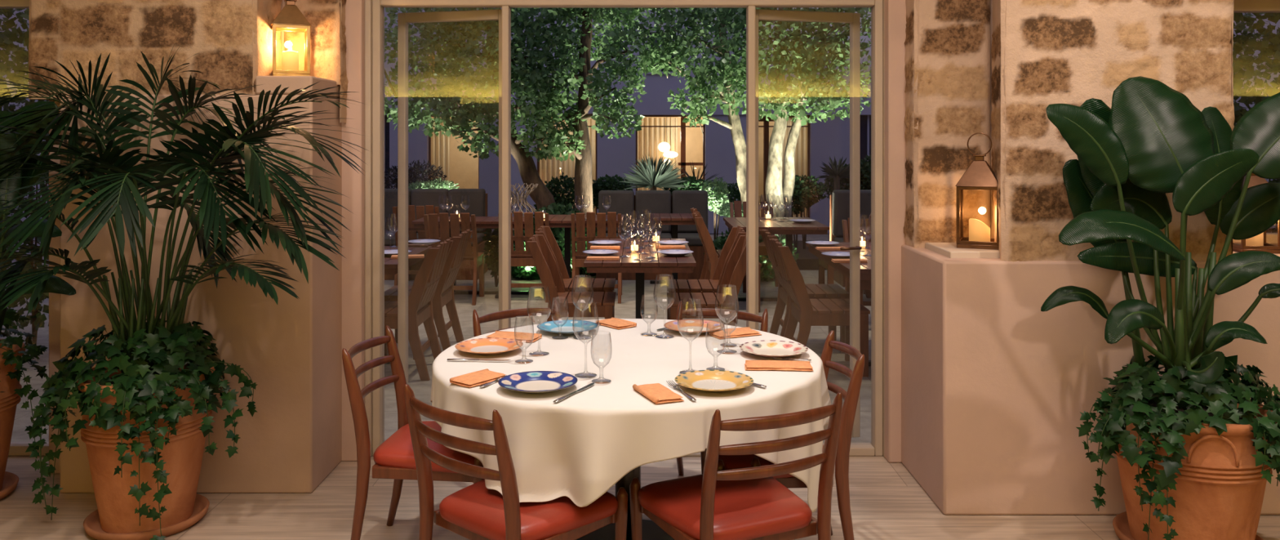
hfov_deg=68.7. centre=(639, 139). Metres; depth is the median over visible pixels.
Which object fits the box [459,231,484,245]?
seat cushion
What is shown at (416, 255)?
napkin
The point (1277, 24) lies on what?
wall
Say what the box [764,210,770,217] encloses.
votive candle
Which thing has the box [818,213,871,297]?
chair
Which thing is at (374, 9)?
door frame
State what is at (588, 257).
napkin
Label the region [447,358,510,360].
table knife
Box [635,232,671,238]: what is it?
seat cushion
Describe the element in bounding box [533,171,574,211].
shrub
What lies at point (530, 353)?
wine glass
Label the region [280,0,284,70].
wall
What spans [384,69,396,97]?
stay
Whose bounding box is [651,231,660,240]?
votive candle
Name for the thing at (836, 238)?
seat cushion
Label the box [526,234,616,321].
chair
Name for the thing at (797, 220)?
dinner plate
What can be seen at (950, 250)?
ledge
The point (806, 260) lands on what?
floor
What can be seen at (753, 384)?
table knife
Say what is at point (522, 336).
napkin
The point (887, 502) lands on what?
floor
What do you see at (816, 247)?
napkin
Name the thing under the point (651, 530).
round table
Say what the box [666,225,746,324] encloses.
chair
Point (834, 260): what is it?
napkin
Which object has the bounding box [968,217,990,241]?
candle
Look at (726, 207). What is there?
shrub
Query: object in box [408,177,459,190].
shrub
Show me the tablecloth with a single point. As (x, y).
(576, 446)
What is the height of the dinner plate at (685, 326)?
0.026 m
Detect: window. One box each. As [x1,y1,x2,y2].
[0,0,48,455]
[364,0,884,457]
[1232,0,1279,244]
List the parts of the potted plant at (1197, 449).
blade, blade, blade, blade, blade, blade, blade, blade, blade, ivy stem, pot, blade, blade, blade, blade, blade, blade, blade, blade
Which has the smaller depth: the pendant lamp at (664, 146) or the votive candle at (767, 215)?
the votive candle at (767, 215)
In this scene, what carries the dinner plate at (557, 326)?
on the tablecloth
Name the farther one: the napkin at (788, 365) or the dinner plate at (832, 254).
the dinner plate at (832, 254)
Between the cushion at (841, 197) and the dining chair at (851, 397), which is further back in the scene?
the cushion at (841, 197)
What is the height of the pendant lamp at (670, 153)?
0.720 m
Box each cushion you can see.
[384,188,412,232]
[384,232,395,245]
[410,188,448,232]
[448,188,485,232]
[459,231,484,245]
[598,190,634,232]
[605,232,634,239]
[635,190,671,232]
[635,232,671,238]
[671,190,707,232]
[677,232,702,245]
[832,189,871,236]
[833,236,843,241]
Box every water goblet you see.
[514,319,533,363]
[551,300,568,339]
[591,332,612,383]
[640,294,657,336]
[705,322,725,369]
[719,307,737,346]
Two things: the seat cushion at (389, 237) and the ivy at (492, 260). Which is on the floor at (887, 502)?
the ivy at (492, 260)
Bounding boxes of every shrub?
[384,159,447,188]
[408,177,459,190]
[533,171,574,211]
[592,173,632,208]
[663,175,708,194]
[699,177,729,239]
[715,201,742,217]
[718,182,741,231]
[791,174,827,248]
[823,154,871,198]
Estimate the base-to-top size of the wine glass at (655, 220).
0.250 m
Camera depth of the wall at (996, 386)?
3.88 m
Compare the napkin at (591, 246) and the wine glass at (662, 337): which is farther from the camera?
the napkin at (591, 246)
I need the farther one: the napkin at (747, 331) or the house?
the house
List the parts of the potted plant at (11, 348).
blade, blade, pot, ivy stem, blade, blade, blade, blade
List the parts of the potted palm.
frond stem, frond stem, frond stem, frond stem, frond stem, frond stem, frond stem, frond stem, frond stem, frond stem, ivy stem, frond stem, frond stem, frond stem, frond stem, frond stem, frond stem, frond stem, frond stem, frond stem, frond stem, frond stem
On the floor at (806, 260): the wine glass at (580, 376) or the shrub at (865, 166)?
the shrub at (865, 166)
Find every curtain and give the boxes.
[431,117,449,186]
[539,117,595,212]
[637,117,678,190]
[782,117,807,216]
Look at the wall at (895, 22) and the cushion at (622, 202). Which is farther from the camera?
the cushion at (622, 202)
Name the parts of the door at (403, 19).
handle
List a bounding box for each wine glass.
[526,286,551,355]
[571,277,593,339]
[572,301,599,377]
[643,220,657,257]
[653,275,675,338]
[677,299,703,373]
[715,284,738,353]
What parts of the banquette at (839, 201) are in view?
frame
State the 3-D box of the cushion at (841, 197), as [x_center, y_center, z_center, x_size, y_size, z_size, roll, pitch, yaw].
[2.413,0.824,10.480,0.490,0.516,0.200,0,0,0]
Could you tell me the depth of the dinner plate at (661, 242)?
7.19 m
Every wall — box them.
[0,8,1279,268]
[28,0,348,493]
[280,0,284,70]
[341,0,364,461]
[884,0,906,462]
[901,0,1279,514]
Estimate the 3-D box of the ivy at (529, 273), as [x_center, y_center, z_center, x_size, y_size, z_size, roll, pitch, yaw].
[-0.982,1.204,10.865,1.250,0.954,1.190,0,0,0]
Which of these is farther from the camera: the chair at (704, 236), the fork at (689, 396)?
the chair at (704, 236)
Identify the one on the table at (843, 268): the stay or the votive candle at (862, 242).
the votive candle at (862, 242)
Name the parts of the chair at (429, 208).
leg, leg, rail, leg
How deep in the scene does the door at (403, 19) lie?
4.82 m
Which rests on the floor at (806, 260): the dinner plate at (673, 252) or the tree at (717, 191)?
the tree at (717, 191)
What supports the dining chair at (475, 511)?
on the floor at (887, 502)
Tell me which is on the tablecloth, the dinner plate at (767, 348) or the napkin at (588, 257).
the dinner plate at (767, 348)
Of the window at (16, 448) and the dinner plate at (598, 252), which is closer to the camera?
the window at (16, 448)
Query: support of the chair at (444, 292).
on the floor at (887, 502)
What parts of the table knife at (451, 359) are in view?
handle, blade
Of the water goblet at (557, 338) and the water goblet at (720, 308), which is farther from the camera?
the water goblet at (557, 338)
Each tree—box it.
[384,7,588,211]
[524,7,657,214]
[632,7,779,217]
[728,7,866,241]
[779,7,871,217]
[1232,13,1279,232]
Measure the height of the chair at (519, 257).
0.877 m
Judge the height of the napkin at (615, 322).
0.017 m
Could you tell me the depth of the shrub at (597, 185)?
12.50 m
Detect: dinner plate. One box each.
[384,248,412,256]
[408,239,440,244]
[454,337,523,355]
[497,370,577,393]
[537,319,598,334]
[582,248,618,256]
[588,240,622,245]
[655,240,688,244]
[657,248,693,256]
[663,319,724,333]
[674,369,753,391]
[739,339,808,357]
[789,218,815,222]
[805,240,839,246]
[821,251,849,257]
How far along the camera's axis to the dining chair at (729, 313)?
4.30 m
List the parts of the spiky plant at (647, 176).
stem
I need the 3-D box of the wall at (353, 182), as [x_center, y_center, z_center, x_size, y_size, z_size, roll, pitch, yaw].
[-1.542,-0.295,4.635,0.395,3.700,0.230,0,0,0]
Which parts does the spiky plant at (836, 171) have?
stem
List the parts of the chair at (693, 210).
leg, leg, seat, leg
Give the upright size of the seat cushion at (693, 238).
0.098 m
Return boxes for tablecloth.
[430,318,831,512]
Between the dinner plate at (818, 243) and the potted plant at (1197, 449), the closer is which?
the potted plant at (1197, 449)
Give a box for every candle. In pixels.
[282,50,298,70]
[631,240,639,252]
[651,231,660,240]
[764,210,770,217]
[860,235,866,246]
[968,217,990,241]
[1245,231,1263,245]
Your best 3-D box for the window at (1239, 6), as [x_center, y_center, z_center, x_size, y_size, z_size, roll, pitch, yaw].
[3.785,-0.102,4.525,2.831,1.210,0.070,0,0,0]
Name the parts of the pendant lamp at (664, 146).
lamp shade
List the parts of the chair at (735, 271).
leg, seat, leg, leg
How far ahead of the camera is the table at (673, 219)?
9.75 m
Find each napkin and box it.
[391,253,424,258]
[449,368,506,386]
[486,330,542,342]
[586,256,619,259]
[590,245,620,248]
[595,316,636,328]
[632,382,684,403]
[655,244,685,248]
[708,326,762,338]
[744,360,813,370]
[815,246,843,249]
[831,258,867,262]
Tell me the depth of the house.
15.50 m
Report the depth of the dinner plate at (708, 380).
3.07 m
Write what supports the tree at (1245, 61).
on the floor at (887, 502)
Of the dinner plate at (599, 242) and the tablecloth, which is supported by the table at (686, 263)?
the dinner plate at (599, 242)
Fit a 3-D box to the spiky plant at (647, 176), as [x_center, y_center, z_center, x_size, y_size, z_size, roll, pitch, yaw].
[0.188,0.865,12.016,0.943,1.380,0.976,0,0,0]
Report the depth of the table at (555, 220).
9.67 m
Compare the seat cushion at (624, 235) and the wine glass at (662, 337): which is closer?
the wine glass at (662, 337)
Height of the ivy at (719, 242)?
0.731 m
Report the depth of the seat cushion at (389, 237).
10.44 m
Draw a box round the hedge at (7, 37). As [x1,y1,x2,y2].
[0,8,48,344]
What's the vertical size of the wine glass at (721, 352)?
0.250 m
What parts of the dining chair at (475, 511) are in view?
leg, rail, rail, rail, leg, seat frame, seat, leg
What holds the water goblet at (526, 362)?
on the tablecloth
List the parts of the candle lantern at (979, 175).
glass pane, frame, ring handle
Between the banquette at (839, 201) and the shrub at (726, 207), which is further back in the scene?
the shrub at (726, 207)
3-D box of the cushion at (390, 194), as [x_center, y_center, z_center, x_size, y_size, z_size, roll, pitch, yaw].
[-2.892,0.831,10.980,0.415,0.503,0.200,0,0,0]
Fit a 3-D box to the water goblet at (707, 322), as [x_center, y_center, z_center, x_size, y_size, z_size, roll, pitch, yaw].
[0.264,0.722,3.268,0.071,0.162,0.071,0,0,9]
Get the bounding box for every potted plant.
[0,101,75,499]
[1040,75,1279,539]
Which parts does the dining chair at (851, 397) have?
leg, leg, seat, seat frame, leg, rail, rail, rail, leg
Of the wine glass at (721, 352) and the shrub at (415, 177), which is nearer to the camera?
the wine glass at (721, 352)
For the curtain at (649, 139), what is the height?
1.664 m
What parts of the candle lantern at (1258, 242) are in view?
frame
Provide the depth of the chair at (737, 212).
10.50 m
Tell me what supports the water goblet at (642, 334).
on the tablecloth
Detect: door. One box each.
[397,8,502,429]
[755,8,861,437]
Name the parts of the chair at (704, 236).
leg, leg, leg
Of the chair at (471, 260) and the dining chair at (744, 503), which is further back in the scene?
the chair at (471, 260)
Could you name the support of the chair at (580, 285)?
on the floor at (887, 502)
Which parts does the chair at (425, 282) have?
seat, leg, rail, leg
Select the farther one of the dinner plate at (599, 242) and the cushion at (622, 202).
the cushion at (622, 202)
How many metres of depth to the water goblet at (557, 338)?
3.79 m
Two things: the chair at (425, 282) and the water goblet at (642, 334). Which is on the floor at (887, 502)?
the chair at (425, 282)
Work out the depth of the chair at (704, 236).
8.48 m
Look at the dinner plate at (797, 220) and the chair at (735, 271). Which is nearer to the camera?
the chair at (735, 271)
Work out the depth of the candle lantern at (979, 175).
4.10 m
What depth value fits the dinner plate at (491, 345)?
3.58 m
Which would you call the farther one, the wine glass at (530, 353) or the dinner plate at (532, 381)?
the wine glass at (530, 353)
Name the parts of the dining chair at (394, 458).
leg, rail, rail, rail, leg, seat frame, seat, leg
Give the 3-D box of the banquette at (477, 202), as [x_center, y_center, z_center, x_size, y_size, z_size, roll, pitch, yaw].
[-2.462,1.073,10.795,1.292,0.988,0.730,0,0,0]
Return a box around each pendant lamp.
[657,116,670,151]
[662,116,678,157]
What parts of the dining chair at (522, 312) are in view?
leg, rail, rail, leg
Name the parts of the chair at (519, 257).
rail, seat, leg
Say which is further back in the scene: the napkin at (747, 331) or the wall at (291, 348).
the wall at (291, 348)
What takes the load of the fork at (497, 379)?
on the tablecloth
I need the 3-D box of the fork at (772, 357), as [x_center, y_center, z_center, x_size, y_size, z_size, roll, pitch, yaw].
[0.552,0.798,3.407,0.139,0.006,0.025,0,0,14]
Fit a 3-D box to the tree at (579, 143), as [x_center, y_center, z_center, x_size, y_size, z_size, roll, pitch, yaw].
[-0.483,-0.274,11.608,1.783,3.672,1.659,0,0,0]
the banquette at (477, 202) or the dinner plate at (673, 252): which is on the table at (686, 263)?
the dinner plate at (673, 252)
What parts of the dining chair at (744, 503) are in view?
leg, leg, seat, seat frame, leg, rail, rail, rail, leg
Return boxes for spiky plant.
[619,153,688,190]
[680,161,721,189]
[817,155,849,190]
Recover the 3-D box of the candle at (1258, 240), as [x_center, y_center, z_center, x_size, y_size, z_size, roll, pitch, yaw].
[2.767,0.438,4.220,0.072,0.092,0.072,0,0,10]
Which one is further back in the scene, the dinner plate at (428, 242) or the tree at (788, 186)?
the tree at (788, 186)
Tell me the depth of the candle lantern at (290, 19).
4.26 m
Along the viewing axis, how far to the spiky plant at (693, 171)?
12.89 m
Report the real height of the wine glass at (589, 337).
0.250 m
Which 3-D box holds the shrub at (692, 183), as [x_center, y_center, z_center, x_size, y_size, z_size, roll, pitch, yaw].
[0.618,1.013,12.211,0.643,1.087,0.476,0,0,0]
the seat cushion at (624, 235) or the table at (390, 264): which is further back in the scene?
the seat cushion at (624, 235)
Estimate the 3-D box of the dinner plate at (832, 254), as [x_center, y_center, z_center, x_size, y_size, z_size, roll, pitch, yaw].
[1.368,0.792,6.401,0.255,0.026,0.255,0,0,0]
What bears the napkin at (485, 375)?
on the tablecloth
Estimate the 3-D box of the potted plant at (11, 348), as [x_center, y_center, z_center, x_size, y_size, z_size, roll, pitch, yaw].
[-2.812,0.695,3.997,0.940,1.719,0.663,0,0,0]
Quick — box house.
[384,7,871,233]
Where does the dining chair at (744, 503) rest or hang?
on the floor at (887, 502)
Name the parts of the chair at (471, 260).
leg, rail, seat, leg, leg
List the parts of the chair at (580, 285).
leg, leg, seat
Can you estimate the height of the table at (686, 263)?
0.762 m
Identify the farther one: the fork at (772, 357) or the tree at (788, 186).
the tree at (788, 186)
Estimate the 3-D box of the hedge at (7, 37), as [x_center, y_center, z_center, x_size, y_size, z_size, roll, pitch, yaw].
[-4.947,0.128,6.851,3.179,2.858,1.143,0,0,4]
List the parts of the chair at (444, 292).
leg, leg, seat, leg, rail, leg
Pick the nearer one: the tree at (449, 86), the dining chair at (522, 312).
the dining chair at (522, 312)
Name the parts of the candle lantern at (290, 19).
frame, glass pane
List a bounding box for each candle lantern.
[271,0,311,75]
[955,132,999,249]
[1232,173,1279,253]
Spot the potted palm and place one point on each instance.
(144, 424)
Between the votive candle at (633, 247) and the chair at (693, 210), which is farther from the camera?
the chair at (693, 210)
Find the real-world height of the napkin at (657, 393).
0.016 m
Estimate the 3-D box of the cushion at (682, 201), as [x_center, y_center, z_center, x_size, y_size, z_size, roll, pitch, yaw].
[0.585,0.840,10.980,0.415,0.484,0.200,0,0,0]
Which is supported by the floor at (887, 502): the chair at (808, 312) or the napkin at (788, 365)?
the chair at (808, 312)
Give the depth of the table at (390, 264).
6.48 m
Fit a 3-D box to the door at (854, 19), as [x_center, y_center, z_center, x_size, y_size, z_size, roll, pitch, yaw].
[0.847,0.441,4.754,0.600,2.188,0.088,0,0,-14]
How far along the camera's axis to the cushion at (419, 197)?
10.88 m
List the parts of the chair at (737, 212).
leg, seat, leg, leg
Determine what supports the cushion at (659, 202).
on the banquette at (625, 202)
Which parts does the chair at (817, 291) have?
leg, leg, rail, seat, leg, leg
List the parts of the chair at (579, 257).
leg, leg, seat, rail, leg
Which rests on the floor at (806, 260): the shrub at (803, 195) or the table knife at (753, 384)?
the shrub at (803, 195)
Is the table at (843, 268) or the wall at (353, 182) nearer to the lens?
the wall at (353, 182)
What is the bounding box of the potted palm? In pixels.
[0,44,367,539]
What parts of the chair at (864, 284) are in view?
leg, leg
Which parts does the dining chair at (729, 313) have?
leg, rail, leg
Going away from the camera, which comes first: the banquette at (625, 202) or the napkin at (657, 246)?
the napkin at (657, 246)
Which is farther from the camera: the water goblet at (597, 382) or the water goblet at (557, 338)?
the water goblet at (557, 338)
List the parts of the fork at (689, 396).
handle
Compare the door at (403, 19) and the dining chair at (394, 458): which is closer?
the dining chair at (394, 458)
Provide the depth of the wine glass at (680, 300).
3.22 m
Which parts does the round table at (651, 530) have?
plate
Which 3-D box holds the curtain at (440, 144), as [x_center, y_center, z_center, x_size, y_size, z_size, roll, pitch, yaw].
[-3.376,0.463,15.860,0.302,1.664,0.060,0,0,0]
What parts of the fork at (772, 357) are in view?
handle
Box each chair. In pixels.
[342,324,484,539]
[384,229,472,355]
[384,238,453,380]
[392,204,440,285]
[404,383,627,539]
[423,213,484,305]
[472,299,561,336]
[497,211,549,302]
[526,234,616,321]
[534,225,615,318]
[570,212,622,303]
[629,391,842,539]
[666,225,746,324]
[666,233,746,326]
[675,300,768,475]
[690,207,746,292]
[692,213,761,312]
[700,329,864,539]
[729,200,778,286]
[759,229,849,353]
[768,238,870,376]
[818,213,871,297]
[841,217,871,305]
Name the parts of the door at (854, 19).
handle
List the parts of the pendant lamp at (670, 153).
lamp shade, cord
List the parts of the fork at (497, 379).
handle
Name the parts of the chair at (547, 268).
leg, leg, seat, leg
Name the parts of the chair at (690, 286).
leg, seat, leg, leg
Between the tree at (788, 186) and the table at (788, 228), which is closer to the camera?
the table at (788, 228)
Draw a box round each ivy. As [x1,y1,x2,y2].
[481,227,498,286]
[511,201,597,279]
[703,229,799,281]
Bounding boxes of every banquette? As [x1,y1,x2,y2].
[384,188,487,279]
[595,190,707,279]
[829,189,871,286]
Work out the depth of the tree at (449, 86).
11.17 m
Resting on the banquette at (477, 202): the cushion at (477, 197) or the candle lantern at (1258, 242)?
the cushion at (477, 197)
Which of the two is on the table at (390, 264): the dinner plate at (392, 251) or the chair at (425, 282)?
the dinner plate at (392, 251)
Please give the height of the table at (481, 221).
0.762 m
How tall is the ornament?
1.054 m
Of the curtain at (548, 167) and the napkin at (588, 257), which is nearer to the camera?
the napkin at (588, 257)
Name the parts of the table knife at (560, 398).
handle, blade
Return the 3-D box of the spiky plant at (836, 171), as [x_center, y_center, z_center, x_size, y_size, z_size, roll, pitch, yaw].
[2.671,0.885,12.787,0.568,1.339,0.635,0,0,0]
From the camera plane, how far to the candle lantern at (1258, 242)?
4.18 m
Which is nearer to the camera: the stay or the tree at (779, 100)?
the stay
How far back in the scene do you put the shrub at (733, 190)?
12.33 m
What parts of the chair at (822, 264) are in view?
leg, leg, leg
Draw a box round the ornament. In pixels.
[511,182,538,275]
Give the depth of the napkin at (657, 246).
6.91 m
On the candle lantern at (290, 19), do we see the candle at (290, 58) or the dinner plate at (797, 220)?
the candle at (290, 58)
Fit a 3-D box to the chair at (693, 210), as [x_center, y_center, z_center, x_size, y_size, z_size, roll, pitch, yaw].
[0.819,1.128,9.380,0.606,0.877,0.476,0,0,0]
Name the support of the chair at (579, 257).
on the floor at (887, 502)
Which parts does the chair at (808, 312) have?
leg, rail, leg, seat, leg, leg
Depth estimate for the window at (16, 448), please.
4.60 m
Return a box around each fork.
[479,374,506,386]
[666,380,696,400]
[772,356,811,360]
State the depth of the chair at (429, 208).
9.90 m
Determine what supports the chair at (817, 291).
on the floor at (887, 502)
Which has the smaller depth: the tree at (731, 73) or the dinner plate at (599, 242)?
the dinner plate at (599, 242)
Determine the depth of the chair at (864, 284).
8.16 m
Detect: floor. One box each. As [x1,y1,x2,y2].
[0,233,1279,539]
[487,240,826,270]
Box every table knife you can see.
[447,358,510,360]
[552,382,594,402]
[751,382,766,387]
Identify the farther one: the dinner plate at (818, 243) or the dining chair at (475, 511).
the dinner plate at (818, 243)
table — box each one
[384,245,431,364]
[411,216,528,297]
[541,214,623,291]
[576,465,674,539]
[583,238,696,318]
[648,213,702,283]
[723,217,830,301]
[805,241,871,365]
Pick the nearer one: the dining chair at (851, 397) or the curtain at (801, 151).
the dining chair at (851, 397)
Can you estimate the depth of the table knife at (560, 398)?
2.94 m

